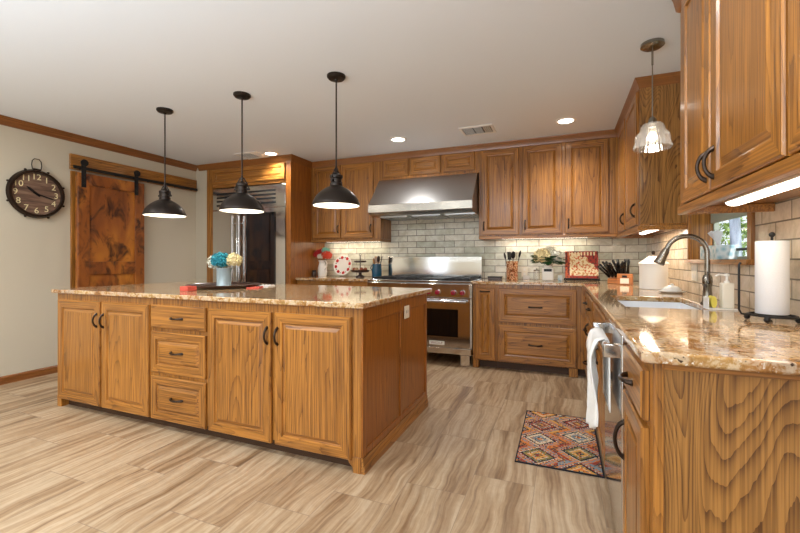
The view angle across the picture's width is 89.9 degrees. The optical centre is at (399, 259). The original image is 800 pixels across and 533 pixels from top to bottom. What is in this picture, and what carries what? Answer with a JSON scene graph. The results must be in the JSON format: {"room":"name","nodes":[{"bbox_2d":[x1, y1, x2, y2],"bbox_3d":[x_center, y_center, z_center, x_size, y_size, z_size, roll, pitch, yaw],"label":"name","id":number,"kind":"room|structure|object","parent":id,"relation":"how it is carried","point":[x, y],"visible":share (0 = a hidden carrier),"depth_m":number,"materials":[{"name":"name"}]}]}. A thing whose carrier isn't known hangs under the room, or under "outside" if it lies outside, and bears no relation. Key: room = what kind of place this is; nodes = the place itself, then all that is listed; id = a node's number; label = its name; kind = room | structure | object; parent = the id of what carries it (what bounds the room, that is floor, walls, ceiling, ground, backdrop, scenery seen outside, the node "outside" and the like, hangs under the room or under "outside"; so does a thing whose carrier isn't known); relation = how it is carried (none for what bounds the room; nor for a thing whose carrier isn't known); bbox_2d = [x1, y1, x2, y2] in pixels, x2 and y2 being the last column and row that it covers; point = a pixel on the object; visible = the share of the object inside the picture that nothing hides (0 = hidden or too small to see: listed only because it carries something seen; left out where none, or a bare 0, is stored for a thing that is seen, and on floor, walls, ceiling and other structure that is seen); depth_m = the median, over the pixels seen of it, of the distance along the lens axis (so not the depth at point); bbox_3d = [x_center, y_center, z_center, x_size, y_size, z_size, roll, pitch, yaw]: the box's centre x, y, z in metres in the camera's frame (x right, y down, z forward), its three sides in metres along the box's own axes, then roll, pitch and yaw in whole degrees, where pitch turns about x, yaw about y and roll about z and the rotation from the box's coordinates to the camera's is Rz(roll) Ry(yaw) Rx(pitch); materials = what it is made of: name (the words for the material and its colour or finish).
{"room":"kitchen","nodes":[
{"label":"kitchen","id":0,"kind":"room"},
{"bbox_2d":[0,125,195,376],"bbox_3d":[-4.126,-0.081,2.665,0.150,2.450,8.240,0,0,22],"label":"wall","id":1,"kind":"structure","parent":0,"point":[34,252],"depth_m":3.97,"materials":[{"name":"beige paint"}]},
{"bbox_2d":[0,365,57,384],"bbox_3d":[-4.223,1.107,2.208,0.014,0.075,7.320,0,0,22],"label":"baseboard","id":2,"kind":"structure","parent":1,"relation":"attached to","point":[30,374],"depth_m":3.83,"materials":[{"name":"brown wood"}]},
{"bbox_2d":[5,158,64,218],"bbox_3d":[-3.518,-0.687,3.880,0.060,0.577,0.470,0,0,22],"label":"wall clock","id":3,"kind":"object","parent":1,"relation":"attached to","point":[34,193],"visible":1,"depth_m":3.87,"materials":[{"name":"wood"}]},
{"bbox_2d":[70,171,76,287],"bbox_3d":[-3.413,0.109,4.202,0.018,2.070,0.075,0,0,22],"label":"trim","id":4,"kind":"structure","parent":1,"relation":"attached to","point":[72,173],"depth_m":4.18,"materials":[{"name":"brown wood"}]},
{"bbox_2d":[0,115,197,170],"bbox_3d":[-4.202,-1.268,2.199,0.060,0.075,7.320,0,0,22],"label":"trim","id":5,"kind":"structure","parent":1,"relation":"attached to","point":[4,120],"depth_m":4.29,"materials":[{"name":"brown wood"}]},
{"bbox_2d":[69,153,197,191],"bbox_3d":[-3.106,-1.021,4.855,0.094,0.160,1.555,0,0,22],"label":"barn door track","id":6,"kind":"object","parent":1,"relation":"attached to","point":[96,166],"visible":0.98,"depth_m":4.68,"materials":[{"name":"brown wood"}]},
{"bbox_2d":[75,159,143,287],"bbox_3d":[-3.213,0.038,4.485,0.075,2.171,0.710,0,0,22],"label":"barn door","id":7,"kind":"structure","parent":6,"relation":"hanging from","point":[109,219],"depth_m":4.43,"materials":[{"name":"brown wood"}]},
{"bbox_2d":[196,168,206,281],"bbox_3d":[-2.615,-0.081,5.921,0.205,2.450,0.770,0,0,22],"label":"wall","id":8,"kind":"structure","parent":0,"point":[201,176],"depth_m":5.56,"materials":[{"name":"beige paint"}]},
{"bbox_2d":[197,71,679,170],"bbox_3d":[-0.318,-1.268,4.369,5.510,0.075,1.261,0,0,22],"label":"trim","id":9,"kind":"structure","parent":8,"relation":"attached to","point":[672,77],"depth_m":4.52,"materials":[{"name":"brown wood"}]},
{"bbox_2d":[0,352,616,532],"bbox_3d":[-1.420,1.184,1.595,6.070,0.080,8.290,0,0,22],"label":"floor","id":10,"kind":"structure","parent":0,"point":[68,468],"depth_m":2.10,"materials":[{"name":"wood"}]},
{"bbox_2d":[57,293,158,423],"bbox_3d":[-1.992,0.702,3.416,1.062,0.884,1.144,0,0,22],"label":"base cabinet","id":11,"kind":"object","parent":10,"relation":"on","point":[104,342],"visible":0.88,"depth_m":2.89,"materials":[{"name":"brown wood"}]},
{"bbox_2d":[51,281,431,308],"bbox_3d":[-1.230,0.245,3.161,2.725,0.030,1.195,0,0,22],"label":"countertop","id":12,"kind":"structure","parent":11,"relation":"on","point":[355,297],"depth_m":2.71,"materials":[{"name":"stone"}]},
{"bbox_2d":[180,286,196,290],"bbox_3d":[-1.545,0.212,2.924,0.080,0.035,0.080,0,0,22],"label":"stack","id":13,"kind":"object","parent":12,"relation":"on","point":[182,288],"visible":0.99,"depth_m":2.90,"materials":[{"name":"red paper"}]},
{"bbox_2d":[185,282,259,288],"bbox_3d":[-1.459,0.215,3.321,0.570,0.028,0.570,0,0,22],"label":"round tray","id":14,"kind":"object","parent":12,"relation":"on","point":[212,285],"visible":0.84,"depth_m":3.25,"materials":[{"name":"brown wood"}]},
{"bbox_2d":[216,268,231,285],"bbox_3d":[-1.470,0.145,3.347,0.120,0.150,0.120,0,0,22],"label":"can","id":15,"kind":"object","parent":14,"relation":"on","point":[223,275],"visible":0.96,"depth_m":3.30,"materials":[{"name":"silver metal"}]},
{"bbox_2d":[206,256,225,268],"bbox_3d":[-1.546,0.077,3.390,0.165,0.248,0.165,0,0,22],"label":"hydrangea","id":16,"kind":"object","parent":15,"relation":"in","point":[208,262],"visible":0.27,"depth_m":3.34,"materials":[{"name":"beige plant"}]},
{"bbox_2d":[210,251,228,267],"bbox_3d":[-1.483,0.066,3.320,0.170,0.268,0.166,0,0,22],"label":"hydrangea","id":17,"kind":"object","parent":15,"relation":"in","point":[218,258],"visible":0.83,"depth_m":3.27,"materials":[{"name":"teal plant"}]},
{"bbox_2d":[226,252,242,269],"bbox_3d":[-1.388,0.070,3.343,0.150,0.262,0.149,0,0,22],"label":"hydrangea","id":18,"kind":"object","parent":15,"relation":"in","point":[234,259],"visible":0.97,"depth_m":3.30,"materials":[{"name":"beige plant"}]},
{"bbox_2d":[246,286,262,288],"bbox_3d":[-1.170,0.224,3.236,0.100,0.012,0.160,0,0,-7],"label":"folded napkin","id":19,"kind":"object","parent":12,"relation":"on","point":[254,287],"visible":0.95,"depth_m":3.16,"materials":[{"name":"red fabric"}]},
{"bbox_2d":[151,298,214,435],"bbox_3d":[-1.259,0.702,3.119,0.520,0.884,1.144,0,0,22],"label":"base cabinet","id":20,"kind":"object","parent":10,"relation":"on","point":[179,333],"visible":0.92,"depth_m":2.61,"materials":[{"name":"brown wood"}]},
{"bbox_2d":[213,183,285,283],"bbox_3d":[-1.880,0.091,5.546,1.210,2.105,0.753,0,0,22],"label":"refrigerator","id":21,"kind":"object","parent":10,"relation":"on","point":[259,239],"visible":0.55,"depth_m":5.20,"materials":[{"name":"silver metal"}]},
{"bbox_2d":[207,161,324,283],"bbox_3d":[-1.872,-0.080,5.608,1.406,2.448,0.790,0,0,22],"label":"refrigerator surround","id":22,"kind":"object","parent":10,"relation":"on","point":[300,260],"visible":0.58,"depth_m":5.20,"materials":[{"name":"brown wood"}]},
{"bbox_2d":[208,293,427,474],"bbox_3d":[-0.505,0.702,2.814,1.106,0.884,1.144,0,0,22],"label":"base cabinet","id":23,"kind":"object","parent":10,"relation":"on","point":[335,385],"visible":0.93,"depth_m":2.34,"materials":[{"name":"brown wood"}]},
{"bbox_2d":[404,305,408,318],"bbox_3d":[0.046,0.356,2.725,0.005,0.085,0.085,0,0,22],"label":"outlet plate","id":24,"kind":"object","parent":23,"relation":"attached to","point":[406,307],"depth_m":2.71,"materials":[{"name":"beige"}]},
{"bbox_2d":[297,280,366,285],"bbox_3d":[-0.735,0.702,5.189,1.015,0.884,0.694,0,0,22],"label":"base cabinet","id":25,"kind":"object","parent":10,"relation":"on","point":[299,282],"visible":0.02,"depth_m":4.91,"materials":[{"name":"brown wood"}]},
{"bbox_2d":[296,276,371,281],"bbox_3d":[-0.726,0.245,5.203,1.020,0.030,0.679,0,0,22],"label":"countertop","id":26,"kind":"structure","parent":25,"relation":"on","point":[325,278],"depth_m":4.96,"materials":[{"name":"stone"}]},
{"bbox_2d":[318,260,326,276],"bbox_3d":[-1.040,0.119,5.452,0.164,0.220,0.128,0,0,14],"label":"pitcher","id":27,"kind":"object","parent":26,"relation":"on","point":[322,267],"visible":0.98,"depth_m":5.41,"materials":[{"name":"white ceramic"}]},
{"bbox_2d":[321,251,332,263],"bbox_3d":[-0.986,0.034,5.409,0.158,0.312,0.150,0,0,22],"label":"flower","id":28,"kind":"object","parent":27,"relation":"in","point":[327,254],"visible":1,"depth_m":5.37,"materials":[{"name":"red plant"}]},
{"bbox_2d":[333,255,351,274],"bbox_3d":[-0.787,0.076,5.499,0.286,0.279,0.069,0,0,24],"label":"round plate","id":29,"kind":"object","parent":26,"relation":"on","point":[342,265],"visible":1,"depth_m":5.51,"materials":[{"name":"white ceramic"}]},
{"bbox_2d":[351,253,368,276],"bbox_3d":[-0.520,0.074,5.239,0.240,0.310,0.240,0,0,22],"label":"tiered stand","id":30,"kind":"object","parent":26,"relation":"on","point":[360,272],"visible":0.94,"depth_m":5.17,"materials":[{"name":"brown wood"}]},
{"bbox_2d":[351,270,368,272],"bbox_3d":[-0.520,0.152,5.239,0.240,0.030,0.240,0,0,22],"label":"tray","id":31,"kind":"object","parent":30,"relation":"on","point":[357,271],"depth_m":5.14,"materials":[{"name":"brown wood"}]},
{"bbox_2d":[370,264,381,276],"bbox_3d":[-0.299,0.143,5.131,0.130,0.172,0.140,0,0,-29],"label":"utensil crock","id":32,"kind":"object","parent":26,"relation":"on","point":[376,269],"visible":0.79,"depth_m":5.07,"materials":[{"name":"blue"}]},
{"bbox_2d":[367,256,482,366],"bbox_3d":[0.292,0.554,4.721,1.221,1.180,0.750,0,0,22],"label":"range","id":33,"kind":"object","parent":10,"relation":"on","point":[450,301],"visible":0.59,"depth_m":4.37,"materials":[{"name":"silver metal"}]},
{"bbox_2d":[368,278,479,283],"bbox_3d":[0.298,0.244,4.735,1.221,0.030,0.600,0,0,22],"label":"cooktop","id":34,"kind":"object","parent":33,"relation":"in","point":[374,280],"depth_m":4.45,"materials":[{"name":"silver metal"}]},
{"bbox_2d":[473,284,497,367],"bbox_3d":[1.001,0.702,4.485,0.250,0.884,0.694,0,0,22],"label":"base cabinet","id":35,"kind":"object","parent":10,"relation":"on","point":[484,295],"visible":0.88,"depth_m":4.20,"materials":[{"name":"brown wood"}]},
{"bbox_2d":[497,285,585,377],"bbox_3d":[1.509,0.702,4.279,0.845,0.884,0.694,0,0,22],"label":"base cabinet","id":36,"kind":"object","parent":10,"relation":"on","point":[539,328],"visible":0.94,"depth_m":3.99,"materials":[{"name":"brown wood"}]},
{"bbox_2d":[515,410,604,478],"bbox_3d":[1.012,1.140,2.557,0.455,0.008,0.820,0,0,22],"label":"rug","id":37,"kind":"object","parent":10,"relation":"on","point":[566,443],"visible":0.98,"depth_m":2.46,"materials":[{"name":"fabric"}]},
{"bbox_2d":[582,292,589,376],"bbox_3d":[1.924,0.702,3.449,0.654,0.884,0.635,0,0,22],"label":"base cabinet","id":38,"kind":"object","parent":10,"relation":"on","point":[587,294],"visible":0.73,"depth_m":3.50,"materials":[{"name":"brown wood"}]},
{"bbox_2d":[584,296,594,335],"bbox_3d":[1.711,0.702,2.922,0.654,0.884,0.498,0,0,22],"label":"base cabinet","id":39,"kind":"object","parent":10,"relation":"on","point":[589,309],"visible":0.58,"depth_m":3.04,"materials":[{"name":"brown wood"}]},
{"bbox_2d":[472,278,799,375],"bbox_3d":[1.103,0.245,2.816,1.708,0.030,3.729,0,0,22],"label":"countertop","id":40,"kind":"structure","parent":39,"relation":"on","point":[703,338],"depth_m":1.26,"materials":[{"name":"stone"}]},
{"bbox_2d":[488,276,502,279],"bbox_3d":[1.068,0.209,4.498,0.156,0.040,0.086,0,0,22],"label":"box","id":41,"kind":"object","parent":40,"relation":"on","point":[489,277],"visible":0.94,"depth_m":4.47,"materials":[{"name":"black wood"}]},
{"bbox_2d":[506,261,517,279],"bbox_3d":[1.264,0.124,4.516,0.130,0.210,0.130,0,0,22],"label":"utensil crock","id":42,"kind":"object","parent":40,"relation":"on","point":[511,266],"visible":0.98,"depth_m":4.46,"materials":[{"name":"ceramic"}]},
{"bbox_2d":[534,268,539,279],"bbox_3d":[1.520,0.164,4.455,0.066,0.132,0.066,0,0,22],"label":"glass canister","id":43,"kind":"object","parent":40,"relation":"on","point":[536,272],"visible":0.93,"depth_m":4.43,"materials":[{"name":"white"}]},
{"bbox_2d":[542,265,553,280],"bbox_3d":[1.608,0.147,4.353,0.120,0.165,0.104,0,0,22],"label":"jar","id":44,"kind":"object","parent":40,"relation":"on","point":[547,271],"visible":1,"depth_m":4.31,"materials":[{"name":"white ceramic"}]},
{"bbox_2d":[533,248,550,264],"bbox_3d":[1.538,-0.021,4.339,0.212,0.215,0.210,0,0,22],"label":"hydrangea","id":45,"kind":"object","parent":44,"relation":"in","point":[542,252],"visible":0.87,"depth_m":4.28,"materials":[{"name":"beige plant"}]},
{"bbox_2d":[530,255,566,264],"bbox_3d":[1.597,0.020,4.327,0.380,0.136,0.240,0,0,22],"label":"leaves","id":46,"kind":"object","parent":44,"relation":"in","point":[550,259],"visible":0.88,"depth_m":4.26,"materials":[{"name":"green plant"}]},
{"bbox_2d":[545,246,556,253],"bbox_3d":[1.638,-0.032,4.377,0.161,0.234,0.167,0,0,22],"label":"hydrangea","id":47,"kind":"object","parent":44,"relation":"in","point":[550,248],"visible":0.45,"depth_m":4.33,"materials":[{"name":"beige plant"}]},
{"bbox_2d":[548,249,565,264],"bbox_3d":[1.679,-0.011,4.305,0.191,0.196,0.196,0,0,22],"label":"hydrangea","id":48,"kind":"object","parent":44,"relation":"in","point":[559,253],"visible":0.66,"depth_m":4.25,"materials":[{"name":"beige plant"}]},
{"bbox_2d":[564,278,599,280],"bbox_3d":[1.940,0.129,4.282,0.350,0.200,0.134,0,0,22],"label":"book stand","id":49,"kind":"object","parent":40,"relation":"on","point":[564,278],"visible":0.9,"depth_m":4.27,"materials":[{"name":"black metal"}]},
{"bbox_2d":[565,251,598,278],"bbox_3d":[1.949,0.059,4.304,0.324,0.295,0.109,0,0,22],"label":"cookbook","id":50,"kind":"object","parent":49,"relation":"on","point":[579,264],"visible":0.98,"depth_m":4.29,"materials":[{"name":"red paper"}]},
{"bbox_2d":[608,276,616,283],"bbox_3d":[2.100,0.188,3.836,0.170,0.084,0.150,0,0,42],"label":"knife block","id":51,"kind":"object","parent":40,"relation":"on","point":[611,280],"visible":0.34,"depth_m":3.81,"materials":[{"name":"brown wood"}]},
{"bbox_2d":[597,266,609,277],"bbox_3d":[1.972,0.133,3.844,0.153,0.144,0.023,0,0,2],"label":"kitchen knife","id":52,"kind":"object","parent":51,"relation":"in","point":[598,267],"visible":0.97,"depth_m":3.84,"materials":[{"name":"black plastic"}]},
{"bbox_2d":[604,264,613,277],"bbox_3d":[2.003,0.125,3.822,0.122,0.171,0.024,0,0,-4],"label":"kitchen knife","id":53,"kind":"object","parent":51,"relation":"in","point":[605,265],"visible":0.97,"depth_m":3.81,"materials":[{"name":"black plastic"}]},
{"bbox_2d":[609,263,616,277],"bbox_3d":[2.029,0.123,3.799,0.111,0.179,0.023,0,0,-23],"label":"kitchen knife","id":54,"kind":"object","parent":51,"relation":"in","point":[610,264],"visible":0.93,"depth_m":3.79,"materials":[{"name":"black plastic"}]},
{"bbox_2d":[626,260,629,273],"bbox_3d":[2.145,0.105,3.772,0.024,0.195,0.068,0,0,9],"label":"kitchen knife","id":55,"kind":"object","parent":51,"relation":"in","point":[628,261],"visible":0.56,"depth_m":3.75,"materials":[{"name":"black plastic"}]},
{"bbox_2d":[617,274,632,284],"bbox_3d":[2.033,0.179,3.621,0.124,0.100,0.042,0,0,42],"label":"block","id":56,"kind":"object","parent":40,"relation":"on","point":[622,279],"visible":0.98,"depth_m":3.60,"materials":[{"name":"brown wood"}]},
{"bbox_2d":[620,278,628,283],"bbox_3d":[2.020,0.194,3.606,0.070,0.048,0.001,0,0,42],"label":"print","id":57,"kind":"object","parent":56,"relation":"attached to","point":[622,280],"depth_m":3.61},
{"bbox_2d":[638,250,668,289],"bbox_3d":[1.967,0.080,3.109,0.206,0.300,0.206,0,0,22],"label":"canister","id":58,"kind":"object","parent":40,"relation":"on","point":[652,276],"visible":0.94,"depth_m":3.04,"materials":[{"name":"white ceramic"}]},
{"bbox_2d":[617,300,699,309],"bbox_3d":[1.400,0.352,2.190,0.380,0.184,0.660,0,0,22],"label":"sink","id":59,"kind":"object","parent":40,"relation":"in","point":[675,305],"visible":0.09,"depth_m":2.47,"materials":[{"name":"white"}]},
{"bbox_2d":[658,283,685,292],"bbox_3d":[1.877,0.198,2.768,0.156,0.064,0.156,0,0,22],"label":"butter dish","id":60,"kind":"object","parent":40,"relation":"on","point":[671,288],"visible":0.99,"depth_m":2.73,"materials":[{"name":"white ceramic"}]},
{"bbox_2d":[654,234,712,303],"bbox_3d":[1.471,0.047,2.069,0.267,0.364,0.120,0,0,22],"label":"faucet","id":61,"kind":"object","parent":40,"relation":"on","point":[707,279],"visible":0.88,"depth_m":2.06,"materials":[{"name":"silver metal"}]},
{"bbox_2d":[703,296,737,310],"bbox_3d":[1.478,0.202,1.850,0.110,0.055,0.070,0,0,22],"label":"sponge caddy","id":62,"kind":"object","parent":40,"relation":"on","point":[705,299],"visible":0.9,"depth_m":1.85,"materials":[{"name":"white ceramic"}]},
{"bbox_2d":[708,295,716,307],"bbox_3d":[1.450,0.196,1.862,0.022,0.054,0.054,0,0,22],"label":"sponge","id":63,"kind":"object","parent":62,"relation":"in","point":[712,299],"visible":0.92,"depth_m":1.84,"materials":[{"name":"yellow"}]},
{"bbox_2d":[715,273,733,308],"bbox_3d":[1.491,0.143,1.845,0.066,0.160,0.044,0,0,22],"label":"soap dispenser","id":64,"kind":"object","parent":62,"relation":"on","point":[726,289],"visible":1,"depth_m":1.82,"materials":[{"name":"beige plastic"}]},
{"bbox_2d":[738,232,799,322],"bbox_3d":[1.379,0.064,1.488,0.147,0.332,0.156,0,0,-20],"label":"paper towel holder","id":65,"kind":"object","parent":40,"relation":"on","point":[767,318],"visible":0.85,"depth_m":1.49,"materials":[{"name":"black metal"}]},
{"bbox_2d":[755,240,789,314],"bbox_3d":[1.383,0.067,1.490,0.096,0.270,0.096,0,0,22],"label":"paper towel roll","id":66,"kind":"object","parent":65,"relation":"on","point":[772,258],"visible":1,"depth_m":1.45,"materials":[{"name":"white"}]},
{"bbox_2d":[593,315,628,532],"bbox_3d":[1.148,0.705,1.590,0.657,0.878,0.602,0,0,22],"label":"dishwasher","id":67,"kind":"object","parent":10,"relation":"on","point":[613,350],"visible":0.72,"depth_m":1.57,"materials":[{"name":"silver metal"}]},
{"bbox_2d":[586,327,610,428],"bbox_3d":[0.838,0.509,1.710,0.082,0.402,0.300,0,0,22],"label":"hand towel","id":68,"kind":"object","parent":67,"relation":"hanging from","point":[596,334],"visible":0.91,"depth_m":1.64,"materials":[{"name":"white fabric"}]},
{"bbox_2d":[593,300,697,464],"bbox_3d":[1.450,0.702,2.278,0.654,0.884,0.888,0,0,22],"label":"base cabinet","id":69,"kind":"object","parent":10,"relation":"on","point":[598,314],"visible":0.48,"depth_m":2.22,"materials":[{"name":"brown wood"}]},
{"bbox_2d":[613,345,799,532],"bbox_3d":[0.976,0.702,1.109,0.654,0.884,0.408,0,0,22],"label":"base cabinet","id":70,"kind":"object","parent":10,"relation":"on","point":[706,450],"visible":0.9,"depth_m":0.98,"materials":[{"name":"brown wood"}]},
{"bbox_2d":[0,0,679,164],"bbox_3d":[-1.420,-1.356,1.595,6.070,0.100,8.290,0,0,22],"label":"ceiling","id":71,"kind":"structure","parent":0,"point":[421,72],"depth_m":2.77,"materials":[{"name":"white paint"}]},
{"bbox_2d":[142,107,186,217],"bbox_3d":[-2.051,-0.844,3.496,0.338,0.924,0.338,0,0,11],"label":"pendant lamp","id":72,"kind":"object","parent":71,"relation":"hanging from","point":[163,207],"visible":1,"depth_m":3.46,"materials":[{"name":"brown metal"}]},
{"bbox_2d":[159,184,170,199],"bbox_3d":[-2.051,-0.590,3.496,0.092,0.139,0.092,0,0,11],"label":"socket","id":73,"kind":"object","parent":72,"relation":"attached to","point":[164,194],"depth_m":3.47,"materials":[{"name":"brown metal"}]},
{"bbox_2d":[219,91,263,213],"bbox_3d":[-1.250,-0.844,3.172,0.338,0.924,0.338,0,0,5],"label":"pendant lamp","id":74,"kind":"object","parent":71,"relation":"hanging from","point":[240,202],"visible":1,"depth_m":3.13,"materials":[{"name":"brown metal"}]},
{"bbox_2d":[236,176,247,193],"bbox_3d":[-1.250,-0.590,3.172,0.092,0.139,0.092,0,0,5],"label":"socket","id":75,"kind":"object","parent":74,"relation":"attached to","point":[241,186],"depth_m":3.14,"materials":[{"name":"brown metal"}]},
{"bbox_2d":[234,151,269,158],"bbox_3d":[-1.853,-1.299,5.013,0.330,0.012,0.260,0,0,22],"label":"ceiling vent","id":76,"kind":"object","parent":71,"relation":"in","point":[248,155],"visible":0.93,"depth_m":4.99,"materials":[{"name":"white metal"}]},
{"bbox_2d":[263,151,278,155],"bbox_3d":[-1.586,-1.301,4.926,0.184,0.008,0.184,0,0,22],"label":"recessed light","id":77,"kind":"object","parent":71,"relation":"in","point":[266,152],"visible":1,"depth_m":4.92,"materials":[{"name":"white ceramic"}]},
{"bbox_2d":[312,71,359,208],"bbox_3d":[-0.453,-0.844,2.849,0.338,0.924,0.338,0,0,26],"label":"pendant lamp","id":78,"kind":"object","parent":71,"relation":"hanging from","point":[335,196],"visible":1,"depth_m":2.80,"materials":[{"name":"brown metal"}]},
{"bbox_2d":[330,167,342,185],"bbox_3d":[-0.453,-0.590,2.849,0.092,0.139,0.092,0,0,26],"label":"socket","id":79,"kind":"object","parent":78,"relation":"attached to","point":[336,178],"depth_m":2.81,"materials":[{"name":"brown metal"}]},
{"bbox_2d":[390,137,406,141],"bbox_3d":[-0.019,-1.301,4.345,0.184,0.008,0.184,0,0,22],"label":"recessed light","id":80,"kind":"object","parent":71,"relation":"in","point":[395,139],"visible":1,"depth_m":4.35,"materials":[{"name":"white ceramic"}]},
{"bbox_2d":[458,124,495,135],"bbox_3d":[0.781,-1.299,4.032,0.330,0.012,0.260,0,0,22],"label":"ceiling vent","id":81,"kind":"object","parent":71,"relation":"in","point":[487,128],"visible":1,"depth_m":4.02,"materials":[{"name":"white metal"}]},
{"bbox_2d":[555,117,576,123],"bbox_3d":[1.556,-1.301,3.761,0.184,0.008,0.184,0,0,22],"label":"recessed light","id":82,"kind":"object","parent":71,"relation":"in","point":[565,120],"visible":1,"depth_m":3.75,"materials":[{"name":"glass"}]},
{"bbox_2d":[640,38,664,141],"bbox_3d":[1.524,-0.989,2.420,0.208,0.635,0.208,0,0,22],"label":"pendant lamp","id":83,"kind":"object","parent":71,"relation":"hanging from","point":[651,45],"visible":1,"depth_m":2.41,"materials":[{"name":"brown metal"}]},
{"bbox_2d":[648,117,656,125],"bbox_3d":[1.524,-0.839,2.420,0.048,0.045,0.048,0,0,22],"label":"socket","id":84,"kind":"object","parent":83,"relation":"attached to","point":[652,120],"depth_m":2.40,"materials":[{"name":"silver metal"}]},
{"bbox_2d":[325,218,645,291],"bbox_3d":[0.113,-0.081,5.311,5.720,2.450,0.150,0,0,22],"label":"wall","id":85,"kind":"structure","parent":0,"point":[452,237],"depth_m":4.93,"materials":[{"name":"tile"}]},
{"bbox_2d":[311,161,390,242],"bbox_3d":[-0.666,-0.766,5.338,1.030,1.076,0.383,0,0,22],"label":"upper cabinet","id":86,"kind":"object","parent":85,"relation":"attached to","point":[356,224],"visible":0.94,"depth_m":5.16,"materials":[{"name":"brown wood"}]},
{"bbox_2d":[368,173,478,220],"bbox_3d":[0.321,-0.739,4.797,1.249,0.490,0.646,0,0,22],"label":"range hood","id":87,"kind":"object","parent":85,"relation":"attached to","point":[447,196],"visible":0.98,"depth_m":4.59,"materials":[{"name":"silver metal"}]},
{"bbox_2d":[381,151,478,180],"bbox_3d":[0.386,-1.145,4.930,1.225,0.318,0.350,0,0,22],"label":"upper cabinet","id":88,"kind":"object","parent":85,"relation":"attached to","point":[468,162],"visible":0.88,"depth_m":4.75,"materials":[{"name":"brown wood"}]},
{"bbox_2d":[521,267,527,276],"bbox_3d":[1.455,0.144,4.682,0.070,0.115,0.007,0,0,22],"label":"wall outlet","id":89,"kind":"object","parent":85,"relation":"attached to","point":[524,270],"visible":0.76,"depth_m":4.68,"materials":[{"name":"beige plastic"}]},
{"bbox_2d":[479,137,617,240],"bbox_3d":[1.597,-0.766,4.421,1.400,1.076,0.383,0,0,22],"label":"upper cabinet","id":90,"kind":"object","parent":85,"relation":"attached to","point":[567,189],"visible":0.98,"depth_m":4.25,"materials":[{"name":"brown wood"}]},
{"bbox_2d":[646,196,799,319],"bbox_3d":[1.145,-0.081,0.448,0.145,2.450,8.090,0,0,22],"label":"wall","id":91,"kind":"structure","parent":0,"point":[784,221],"depth_m":1.93,"materials":[{"name":"tile"}]},
{"bbox_2d":[617,83,686,237],"bbox_3d":[2.072,-0.757,3.404,0.353,1.093,1.208,0,0,22],"label":"upper cabinet","id":92,"kind":"object","parent":91,"relation":"attached to","point":[648,172],"visible":0.94,"depth_m":2.87,"materials":[{"name":"brown wood"}]},
{"bbox_2d":[638,230,657,234],"bbox_3d":[2.020,-0.233,3.228,0.064,0.026,0.730,0,0,22],"label":"light","id":93,"kind":"object","parent":92,"relation":"attached to","point":[643,232],"visible":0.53,"depth_m":3.31,"materials":[{"name":"white plastic"}]},
{"bbox_2d":[672,0,681,12],"bbox_3d":[0.934,-1.206,0.650,0.396,0.199,2.506,0,0,22],"label":"trim","id":94,"kind":"structure","parent":91,"relation":"attached to","point":[677,3],"depth_m":1.79,"materials":[{"name":"brown wood"}]},
{"bbox_2d":[691,263,696,280],"bbox_3d":[1.966,0.084,2.678,0.007,0.115,0.115,0,0,22],"label":"wall outlet","id":95,"kind":"object","parent":91,"relation":"attached to","point":[693,266],"visible":0.94,"depth_m":2.67,"materials":[{"name":"beige plastic"}]},
{"bbox_2d":[684,212,754,264],"bbox_3d":[1.872,-0.410,2.284,0.185,0.872,1.020,0,0,22],"label":"window","id":96,"kind":"structure","parent":91,"relation":"in","point":[700,225],"depth_m":2.67,"materials":[{"name":"brown wood"}]},
{"bbox_2d":[700,230,738,258],"bbox_3d":[1.971,-0.092,2.481,0.110,0.182,0.300,0,0,22],"label":"tissue box","id":97,"kind":"object","parent":96,"relation":"on","point":[718,251],"visible":0.98,"depth_m":2.36,"materials":[{"name":"white paper"}]},
{"bbox_2d":[711,213,746,223],"bbox_3d":[1.930,-0.513,2.277,0.018,0.545,0.910,0,0,22],"label":"shade","id":98,"kind":"object","parent":96,"relation":"attached to","point":[715,218],"depth_m":2.48,"materials":[{"name":"grey fabric"}]},
{"bbox_2d":[677,0,799,214],"bbox_3d":[0.954,-0.752,0.682,0.382,1.104,2.300,0,0,22],"label":"upper cabinet","id":99,"kind":"object","parent":91,"relation":"attached to","point":[740,59],"visible":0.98,"depth_m":1.20,"materials":[{"name":"brown wood"}]},
{"bbox_2d":[723,173,799,205],"bbox_3d":[1.124,-0.223,1.109,0.064,0.026,1.030,0,0,22],"label":"light","id":100,"kind":"object","parent":99,"relation":"attached to","point":[791,182],"visible":0.96,"depth_m":1.28,"materials":[{"name":"white plastic"}]},
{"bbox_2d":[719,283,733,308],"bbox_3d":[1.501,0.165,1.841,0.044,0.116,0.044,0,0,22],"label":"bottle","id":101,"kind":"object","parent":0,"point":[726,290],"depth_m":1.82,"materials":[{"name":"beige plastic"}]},
{"label":"outside","id":102,"kind":"structure","parent":0,"visible":0},
{"bbox_3d":[11.782,1.694,6.015,14.680,0.100,32.000,0,0,22],"label":"ground","id":103,"kind":"structure","parent":102,"visible":0},
{"bbox_2d":[720,217,746,255],"bbox_3d":[8.718,0.009,11.123,3.050,3.281,3.001,0,0,22],"label":"tree","id":104,"kind":"object","parent":103,"relation":"on","point":[726,225],"visible":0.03,"depth_m":10.45,"materials":[{"name":"green plant"}]},
{"bbox_2d":[720,217,746,254],"bbox_3d":[14.164,-0.962,15.327,6.060,5.911,5.907,0,0,22],"label":"tree","id":105,"kind":"object","parent":103,"relation":"on","point":[743,217],"visible":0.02,"depth_m":16.65,"materials":[{"name":"green plant"}]},
{"bbox_2d":[729,217,741,255],"bbox_3d":[6.461,-1.922,7.772,4.102,7.139,3.928,0,0,22],"label":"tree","id":106,"kind":"object","parent":103,"relation":"on","point":[734,224],"visible":0.02,"depth_m":7.70,"materials":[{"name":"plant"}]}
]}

